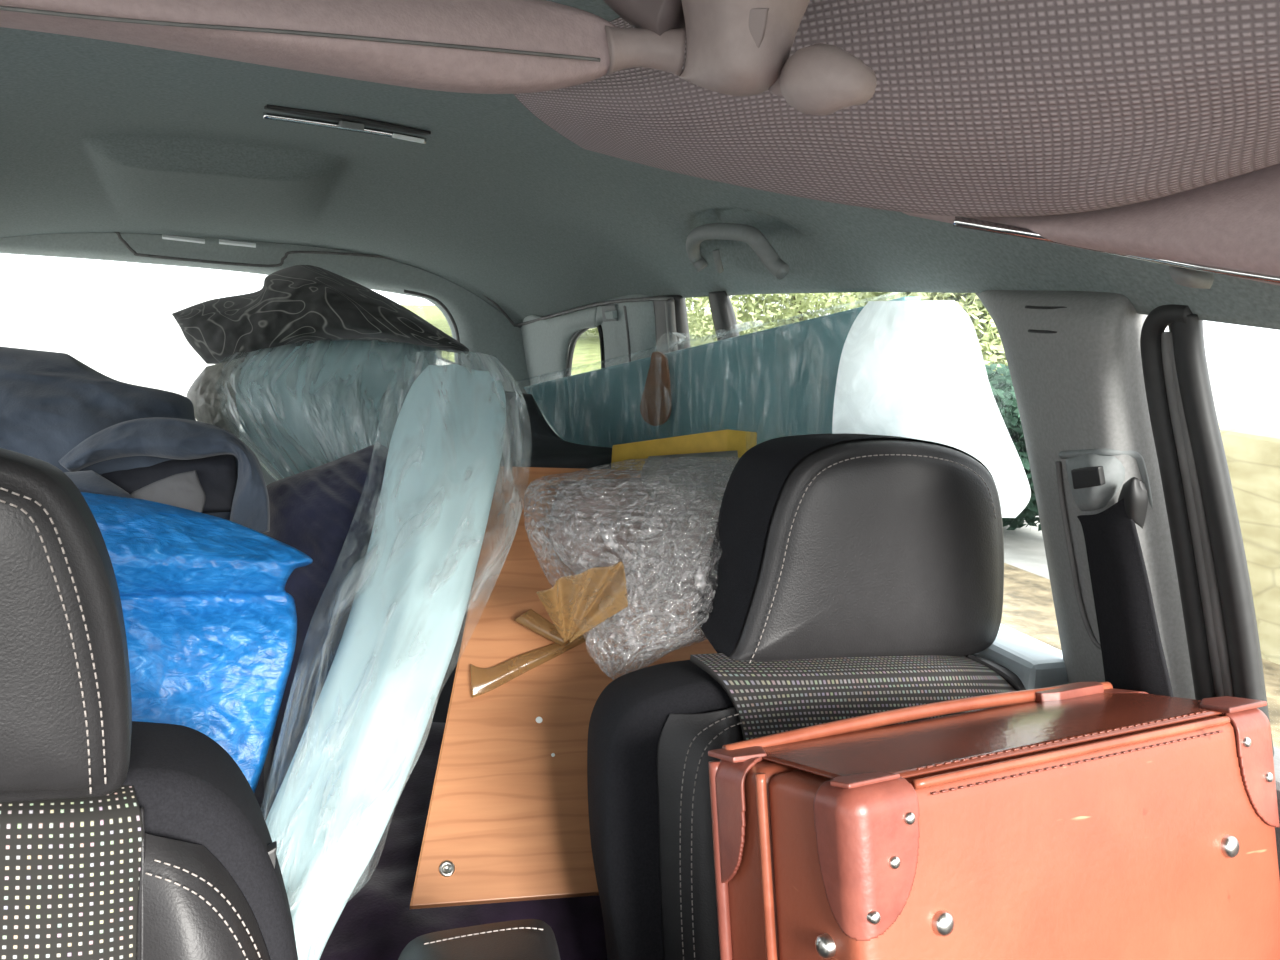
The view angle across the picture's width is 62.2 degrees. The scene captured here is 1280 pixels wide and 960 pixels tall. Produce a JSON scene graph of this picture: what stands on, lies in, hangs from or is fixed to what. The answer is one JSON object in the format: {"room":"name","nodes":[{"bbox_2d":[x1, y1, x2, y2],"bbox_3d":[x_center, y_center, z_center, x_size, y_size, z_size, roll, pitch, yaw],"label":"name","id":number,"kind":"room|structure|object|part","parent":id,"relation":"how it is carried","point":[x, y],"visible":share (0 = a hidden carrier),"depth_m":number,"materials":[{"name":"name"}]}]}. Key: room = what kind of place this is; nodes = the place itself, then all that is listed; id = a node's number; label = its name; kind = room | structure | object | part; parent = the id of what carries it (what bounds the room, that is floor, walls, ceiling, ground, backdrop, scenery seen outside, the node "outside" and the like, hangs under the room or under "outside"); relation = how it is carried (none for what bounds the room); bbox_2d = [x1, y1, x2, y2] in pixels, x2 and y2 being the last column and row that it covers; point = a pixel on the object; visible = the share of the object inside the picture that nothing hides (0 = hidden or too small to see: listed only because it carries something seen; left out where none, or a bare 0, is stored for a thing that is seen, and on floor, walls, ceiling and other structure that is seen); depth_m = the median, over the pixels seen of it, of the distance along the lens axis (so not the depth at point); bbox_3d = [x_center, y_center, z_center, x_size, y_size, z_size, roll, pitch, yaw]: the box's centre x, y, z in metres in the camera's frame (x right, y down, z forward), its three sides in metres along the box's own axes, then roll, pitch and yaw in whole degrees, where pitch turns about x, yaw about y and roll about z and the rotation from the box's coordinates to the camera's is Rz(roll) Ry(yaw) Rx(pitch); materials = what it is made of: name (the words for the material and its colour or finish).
{"room":"vehicle interior","nodes":[
{"label":"vehicle interior","id":0,"kind":"room"},
{"bbox_2d":[0,232,529,444],"bbox_3d":[-1.092,-0.187,2.477,2.112,0.824,0.057,0,10,-22],"label":"frame","id":1,"kind":"structure","parent":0,"point":[482,328],"depth_m":2.53,"materials":[{"name":"grey plastic"}]},
{"bbox_2d":[219,239,255,247],"bbox_3d":[-0.909,-0.534,2.396,0.086,0.012,0.013,-4,12,-39],"label":"recessed light","id":2,"kind":"object","parent":1,"relation":"attached to","point":[226,242],"visible":1,"depth_m":2.39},
{"bbox_2d":[404,289,461,365],"bbox_3d":[-0.512,-0.310,2.640,0.160,0.315,0.008,0,10,-22],"label":"trim","id":3,"kind":"structure","parent":1,"relation":"attached to","point":[440,303],"depth_m":2.63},
{"bbox_2d":[240,429,473,580],"bbox_3d":[-0.991,0.207,2.655,1.360,0.670,0.060,0,10,-22],"label":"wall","id":4,"kind":"structure","parent":0,"point":[269,477],"depth_m":2.60,"materials":[{"name":"grey plastic"}]},
{"bbox_2d":[541,412,557,434],"bbox_3d":[-0.137,0.250,2.456,0.080,0.770,1.000,0,10,-22],"label":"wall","id":5,"kind":"structure","parent":0,"point":[551,427],"depth_m":2.55,"materials":[{"name":"grey"}]},
{"bbox_2d":[521,294,656,384],"bbox_3d":[-0.207,-0.098,2.680,0.186,0.758,1.660,1,10,-18],"label":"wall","id":6,"kind":"structure","parent":0,"point":[546,343],"depth_m":2.16,"materials":[{"name":"grey plastic"}]},
{"bbox_2d":[566,325,604,376],"bbox_3d":[-0.128,-0.218,2.356,0.074,0.283,0.448,1,10,-17],"label":"trim","id":7,"kind":"structure","parent":6,"relation":"attached to","point":[576,336],"depth_m":2.27,"materials":[{"name":"black rubber"}]},
{"bbox_2d":[515,296,673,326],"bbox_3d":[-0.137,-0.344,2.218,0.011,0.100,1.083,0,10,-20],"label":"trim","id":8,"kind":"structure","parent":6,"relation":"attached to","point":[660,298],"depth_m":2.04,"materials":[{"name":"grey plastic"}]},
{"bbox_2d":[601,304,617,321],"bbox_3d":[-0.057,-0.314,1.991,0.024,0.035,0.094,0,10,-22],"label":"coat hook","id":9,"kind":"object","parent":6,"relation":"attached to","point":[609,312],"visible":1,"depth_m":1.97,"materials":[{"name":"grey plastic"}]},
{"bbox_2d":[623,306,630,361],"bbox_3d":[-0.017,-0.233,1.969,0.014,0.181,0.096,7,10,15],"label":"trim","id":10,"kind":"structure","parent":6,"relation":"attached to","point":[624,307],"depth_m":1.94,"materials":[{"name":"grey plastic"}]},
{"bbox_2d":[653,291,1067,689],"bbox_3d":[0.181,0.244,1.649,0.262,1.095,1.188,1,10,-15],"label":"door","id":11,"kind":"structure","parent":6,"relation":"in","point":[1037,664],"depth_m":1.16,"materials":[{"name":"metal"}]},
{"bbox_3d":[0.235,0.453,1.577,0.075,0.715,0.950,0,10,-22],"label":"panel","id":12,"kind":"part","parent":11,"relation":"part of","materials":[{"name":"grey plastic"}]},
{"bbox_2d":[0,0,1279,329],"bbox_3d":[-0.390,-0.287,1.211,1.310,0.318,2.847,0,10,-22],"label":"ceiling","id":13,"kind":"structure","parent":0,"point":[97,136],"depth_m":1.50,"materials":[{"name":"fabric"}]},
{"bbox_2d":[162,234,204,243],"bbox_3d":[-1.007,-0.532,2.340,0.012,0.012,0.105,12,12,38],"label":"recessed light","id":14,"kind":"object","parent":13,"relation":"in","point":[168,237],"visible":1,"depth_m":2.34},
{"bbox_2d":[0,0,685,93],"bbox_3d":[-0.122,-0.175,0.396,0.293,0.045,0.070,1,10,-15],"label":"sun visor","id":15,"kind":"object","parent":13,"relation":"attached to","point":[460,46],"visible":1,"depth_m":0.39,"materials":[{"name":"plastic"}]},
{"bbox_3d":[0.001,-0.176,0.434,0.034,0.021,0.019,2,10,-10],"label":"pivot rod","id":16,"kind":"part","parent":15,"relation":"part of","materials":[{"name":"plastic"}]},
{"bbox_2d":[263,104,430,143],"bbox_3d":[-0.363,-0.444,1.327,0.204,0.018,0.038,-2,11,-31],"label":"recessed light","id":17,"kind":"object","parent":13,"relation":"in","point":[346,122],"visible":1,"depth_m":1.32,"materials":[{"name":"black plastic"}]},
{"bbox_2d":[339,121,363,130],"bbox_3d":[-0.362,-0.445,1.329,0.028,0.010,0.015,-1,11,-29],"label":"switch","id":18,"kind":"object","parent":17,"relation":"attached to","point":[344,125],"depth_m":1.32,"materials":[{"name":"grey plastic"}]},
{"bbox_2d":[686,223,789,278],"bbox_3d":[0.099,-0.286,1.335,0.067,0.065,0.374,2,10,-12],"label":"handle","id":19,"kind":"object","parent":13,"relation":"attached to","point":[752,236],"visible":1,"depth_m":1.21,"materials":[{"name":"grey plastic"}]},
{"bbox_2d":[603,0,876,115],"bbox_3d":[0.037,-0.181,0.421,0.067,0.072,0.114,-5,13,-43],"label":"bracket","id":20,"kind":"object","parent":13,"relation":"attached to","point":[734,47],"visible":1,"depth_m":0.40,"materials":[{"name":"plastic"}]},
{"bbox_3d":[0.001,-0.198,0.434,0.041,0.036,0.024,7,10,16],"label":"rod","id":21,"kind":"part","parent":20,"relation":"part of","materials":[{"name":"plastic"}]},
{"bbox_3d":[0.066,-0.154,0.410,0.027,0.026,0.048,-3,12,-34],"label":"rod","id":22,"kind":"part","parent":20,"relation":"part of","materials":[{"name":"plastic"}]},
{"bbox_2d":[514,0,1279,216],"bbox_3d":[0.073,-0.219,0.592,0.548,0.131,0.169,10,11,33],"label":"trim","id":23,"kind":"structure","parent":13,"relation":"attached to","point":[976,108],"depth_m":0.48,"materials":[{"name":"beige fabric"}]},
{"bbox_2d":[902,163,1279,284],"bbox_3d":[0.258,-0.149,0.595,0.074,0.081,0.269,-5,13,-42],"label":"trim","id":24,"kind":"structure","parent":23,"relation":"attached to","point":[1234,222],"depth_m":0.53,"materials":[{"name":"plastic"}]},
{"bbox_2d":[953,216,1279,282],"bbox_3d":[0.256,-0.123,0.568,0.179,0.032,0.029,12,12,39],"label":"trim","id":25,"kind":"structure","parent":24,"relation":"attached to","point":[963,222],"depth_m":0.59,"materials":[{"name":"silver metal"}]},
{"bbox_2d":[1169,265,1213,288],"bbox_3d":[0.312,-0.115,0.596,0.027,0.014,0.024,4,10,0],"label":"clip","id":26,"kind":"object","parent":13,"relation":"attached to","point":[1185,277],"visible":0.75,"depth_m":0.59,"materials":[{"name":"grey plastic"}]},
{"bbox_3d":[-0.423,0.857,1.248,1.580,0.040,3.280,0,10,-22],"label":"floor","id":27,"kind":"structure","parent":0,"visible":0},
{"bbox_2d":[0,448,297,959],"bbox_3d":[-0.398,0.485,0.472,0.531,0.953,0.776,0,10,-22],"label":"seat","id":28,"kind":"object","parent":27,"relation":"on","point":[122,838],"visible":1,"depth_m":0.67,"materials":[{"name":"black leather"}]},
{"bbox_3d":[-0.451,0.380,0.670,0.254,0.395,0.161,0,10,-22],"label":"panel","id":29,"kind":"part","parent":28,"relation":"part of","materials":[{"name":"fabric"}]},
{"bbox_3d":[-0.455,0.423,0.741,0.439,0.508,0.218,0,10,-22],"label":"backrest","id":30,"kind":"part","parent":28,"relation":"part of","materials":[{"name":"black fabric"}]},
{"bbox_2d":[265,350,520,959],"bbox_3d":[-0.265,0.152,1.124,0.221,0.552,0.815,4,10,2],"label":"mattress","id":31,"kind":"object","parent":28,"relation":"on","point":[339,792],"visible":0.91,"depth_m":1.13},
{"bbox_2d":[428,584,472,722],"bbox_3d":[-0.682,0.541,1.849,1.300,0.305,1.640,0,10,-22],"label":"bench","id":32,"kind":"object","parent":27,"relation":"on","point":[439,713],"visible":0.02,"depth_m":1.98,"materials":[{"name":"black fabric"}]},
{"bbox_2d":[81,492,312,792],"bbox_3d":[-0.572,0.299,1.184,0.404,0.556,0.383,4,10,1],"label":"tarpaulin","id":33,"kind":"object","parent":32,"relation":"on","point":[210,618],"visible":0.4,"depth_m":1.10,"materials":[{"name":"blue plastic"}]},
{"bbox_2d":[0,346,269,533],"bbox_3d":[-0.806,0.018,1.499,0.781,0.403,0.345,6,10,13],"label":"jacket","id":34,"kind":"object","parent":33,"relation":"on","point":[109,436],"visible":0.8,"depth_m":1.36,"materials":[{"name":"fabric"}]},
{"bbox_2d":[254,722,606,959],"bbox_3d":[-0.244,0.507,1.354,0.750,0.212,0.630,0,10,-22],"label":"floor","id":35,"kind":"structure","parent":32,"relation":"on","point":[377,921],"depth_m":1.17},
{"bbox_2d":[264,443,388,820],"bbox_3d":[-0.397,0.220,1.372,0.184,0.511,0.394,0,10,-22],"label":"blanket","id":36,"kind":"object","parent":35,"relation":"on","point":[326,512],"visible":0.58,"depth_m":1.30,"materials":[{"name":"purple fabric"}]},
{"bbox_2d":[186,339,441,480],"bbox_3d":[-0.537,-0.022,1.712,0.504,0.416,0.380,6,10,9],"label":"roll","id":37,"kind":"object","parent":36,"relation":"on","point":[308,406],"visible":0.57,"depth_m":1.64,"materials":[{"name":"plastic"}]},
{"bbox_2d":[172,265,468,363],"bbox_3d":[-0.580,-0.274,1.807,0.624,0.186,0.212,6,10,14],"label":"cushion","id":38,"kind":"object","parent":37,"relation":"on","point":[298,305],"visible":0.97,"depth_m":1.72,"materials":[{"name":"black fabric"}]},
{"bbox_2d":[410,466,716,909],"bbox_3d":[-0.043,0.223,1.308,0.363,0.424,0.474,4,10,1],"label":"wooden board","id":39,"kind":"object","parent":35,"relation":"on","point":[508,816],"visible":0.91,"depth_m":1.23,"materials":[{"name":"brown wood"}]},
{"bbox_2d":[470,450,739,697],"bbox_3d":[-0.035,0.114,1.261,0.320,0.290,0.382,4,10,0],"label":"bubble wrap","id":40,"kind":"object","parent":39,"relation":"on","point":[623,541],"visible":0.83,"depth_m":1.28,"materials":[{"name":"clear plastic"}]},
{"bbox_2d":[398,919,559,959],"bbox_3d":[-0.132,0.617,0.786,0.134,0.626,0.275,2,10,-9],"label":"armrest","id":41,"kind":"object","parent":27,"relation":"on","point":[525,939],"visible":1,"depth_m":0.80,"materials":[{"name":"black leather"}]},
{"bbox_2d":[587,433,1025,959],"bbox_3d":[0.354,0.474,0.873,0.660,0.944,0.847,0,10,-22],"label":"seat","id":42,"kind":"object","parent":27,"relation":"on","point":[854,575],"visible":0.62,"depth_m":1.01,"materials":[{"name":"black leather"}]},
{"bbox_3d":[0.261,0.524,1.108,0.660,0.677,0.266,0,10,-22],"label":"backrest","id":43,"kind":"part","parent":42,"relation":"part of","materials":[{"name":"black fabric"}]},
{"bbox_2d":[524,297,920,447],"bbox_3d":[0.054,-0.133,1.601,0.117,0.331,0.946,-3,12,-36],"label":"mattress","id":44,"kind":"object","parent":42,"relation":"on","point":[776,382],"visible":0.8,"depth_m":1.47,"materials":[{"name":"teal fabric"}]},
{"bbox_2d":[500,391,611,468],"bbox_3d":[-0.102,0.000,1.614,0.301,0.245,0.208,6,10,11],"label":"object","id":45,"kind":"object","parent":44,"relation":"on","point":[540,446],"visible":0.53,"depth_m":1.56,"materials":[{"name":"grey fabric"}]},
{"bbox_2d":[611,429,756,469],"bbox_3d":[0.060,-0.007,1.468,0.212,0.149,0.049,10,11,32],"label":"box","id":46,"kind":"object","parent":45,"relation":"on","point":[722,440],"visible":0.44,"depth_m":1.44,"materials":[{"name":"yellow cardboard"}]},
{"bbox_2d":[832,300,1030,517],"bbox_3d":[0.309,-0.067,1.150,0.229,0.255,0.134,10,11,30],"label":"pillow","id":47,"kind":"object","parent":44,"relation":"on","point":[908,369],"visible":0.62,"depth_m":1.11,"materials":[{"name":"white fabric"}]},
{"bbox_3d":[0.295,0.530,1.062,0.496,0.695,0.223,0,10,-22],"label":"panel","id":48,"kind":"part","parent":42,"relation":"part of","materials":[{"name":"fabric"}]},
{"bbox_2d":[708,682,1279,959],"bbox_3d":[0.269,0.362,0.748,0.416,0.400,0.236,-1,11,-29],"label":"suitcase","id":49,"kind":"object","parent":42,"relation":"on","point":[1079,820],"visible":1,"depth_m":0.69,"materials":[{"name":"brown leather"}]},
{"bbox_3d":[0.252,0.368,0.782,0.404,0.370,0.146,-1,11,-29],"label":"case lid","id":50,"kind":"part","parent":49,"relation":"part of","materials":[{"name":"orange leather"}]},
{"bbox_3d":[0.261,0.178,0.757,0.372,0.032,0.121,-1,11,-29],"label":"panel","id":51,"kind":"part","parent":49,"relation":"part of","materials":[{"name":"leather"}]},
{"bbox_3d":[0.442,0.589,1.057,0.075,0.650,0.200,0,10,-22],"label":"wall","id":52,"kind":"structure","parent":0,"visible":0},
{"bbox_2d":[975,290,1195,699],"bbox_3d":[0.436,0.145,1.024,0.234,0.643,0.220,2,10,-10],"label":"trim","id":53,"kind":"structure","parent":52,"relation":"attached to","point":[1074,361],"depth_m":0.92,"materials":[{"name":"grey plastic"}]},
{"bbox_3d":[0.401,0.069,0.964,0.067,0.170,0.019,6,10,14],"label":"adjuster frame","id":54,"kind":"part","parent":53,"relation":"part of","materials":[{"name":"grey plastic"}]},
{"bbox_3d":[0.422,0.062,0.922,0.119,0.184,0.054,5,10,6],"label":"adjuster frame","id":55,"kind":"part","parent":53,"relation":"part of","materials":[{"name":"grey plastic"}]},
{"bbox_2d":[1066,453,1173,696],"bbox_3d":[0.418,0.145,0.912,0.139,0.338,0.076,8,10,23],"label":"belt","id":56,"kind":"object","parent":52,"relation":"hanging from","point":[1133,657],"visible":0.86,"depth_m":0.89,"materials":[{"name":"black fabric"}]},
{"bbox_2d":[1140,304,1215,699],"bbox_3d":[0.461,0.070,0.891,0.142,0.426,0.051,1,10,-19],"label":"trim","id":57,"kind":"structure","parent":52,"relation":"attached to","point":[1158,319],"depth_m":0.87,"materials":[{"name":"black rubber"}]},
{"bbox_2d":[1161,332,1233,696],"bbox_3d":[0.471,0.082,0.882,0.139,0.401,0.031,4,10,-2],"label":"door frame","id":58,"kind":"structure","parent":52,"relation":"attached to","point":[1207,579],"depth_m":0.87,"materials":[{"name":"black rubber"}]},
{"bbox_2d":[1168,314,1279,877],"bbox_3d":[0.594,0.459,0.571,0.152,1.089,0.848,0,10,-22],"label":"door","id":59,"kind":"structure","parent":52,"relation":"in","point":[1222,520],"depth_m":0.84,"materials":[{"name":"black plastic"}]},
{"bbox_3d":[0.625,0.647,0.595,0.075,0.715,0.800,0,10,-22],"label":"panel","id":60,"kind":"part","parent":59,"relation":"part of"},
{"label":"outside","id":61,"kind":"structure","parent":0,"visible":0},
{"bbox_2d":[0,285,1279,578],"bbox_3d":[-0.096,1.377,0.233,120.000,0.001,120.000,0,10,-22],"label":"sky","id":62,"kind":"structure","parent":61,"point":[130,338],"depth_m":22.18,"materials":[{"name":"white"}]},
{"bbox_2d":[584,328,598,335],"bbox_3d":[-2.162,-5.311,24.401,6.354,4.940,6.259,-1,11,-28],"label":"tree","id":63,"kind":"object","parent":62,"relation":"on","point":[593,330],"visible":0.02,"depth_m":24.30,"materials":[{"name":"green plant"}]},
{"bbox_2d":[402,305,786,375],"bbox_3d":[3.795,-5.035,36.509,26.000,0.950,54.185,0,10,-22],"label":"grass bank","id":64,"kind":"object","parent":62,"relation":"on","point":[587,354],"visible":0.01,"depth_m":23.95,"materials":[{"name":"green plant"}]},
{"bbox_2d":[685,292,860,340],"bbox_3d":[2.794,-3.997,18.821,6.317,4.897,6.301,-2,11,-32],"label":"tree","id":65,"kind":"object","parent":62,"relation":"on","point":[797,310],"visible":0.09,"depth_m":17.89,"materials":[{"name":"green plant"}]},
{"bbox_2d":[855,292,1007,374],"bbox_3d":[3.952,-1.895,13.238,2.811,2.803,2.816,0,10,-22],"label":"tree","id":66,"kind":"object","parent":62,"relation":"on","point":[989,339],"visible":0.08,"depth_m":12.17,"materials":[{"name":"green plant"}]},
{"bbox_2d":[984,359,1040,530],"bbox_3d":[1.972,-0.409,8.255,1.798,1.376,6.403,0,10,-22],"label":"hedge","id":67,"kind":"object","parent":62,"relation":"on","point":[1001,386],"visible":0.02,"depth_m":6.83,"materials":[{"name":"green plant"}]},
{"bbox_2d":[1001,563,1279,748],"bbox_3d":[0.563,0.267,6.839,2.300,0.048,20.000,0,10,-22],"label":"ground","id":68,"kind":"structure","parent":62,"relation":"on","point":[1028,604],"depth_m":5.02,"materials":[{"name":"soil"},{"name":"dry grass"}]},
{"bbox_2d":[1218,422,1279,664],"bbox_3d":[3.901,0.823,2.094,0.400,1.020,6.700,0,10,-22],"label":"stone wall","id":69,"kind":"structure","parent":62,"relation":"on","point":[1252,452],"depth_m":4.60,"materials":[{"name":"beige stone"}]}
]}

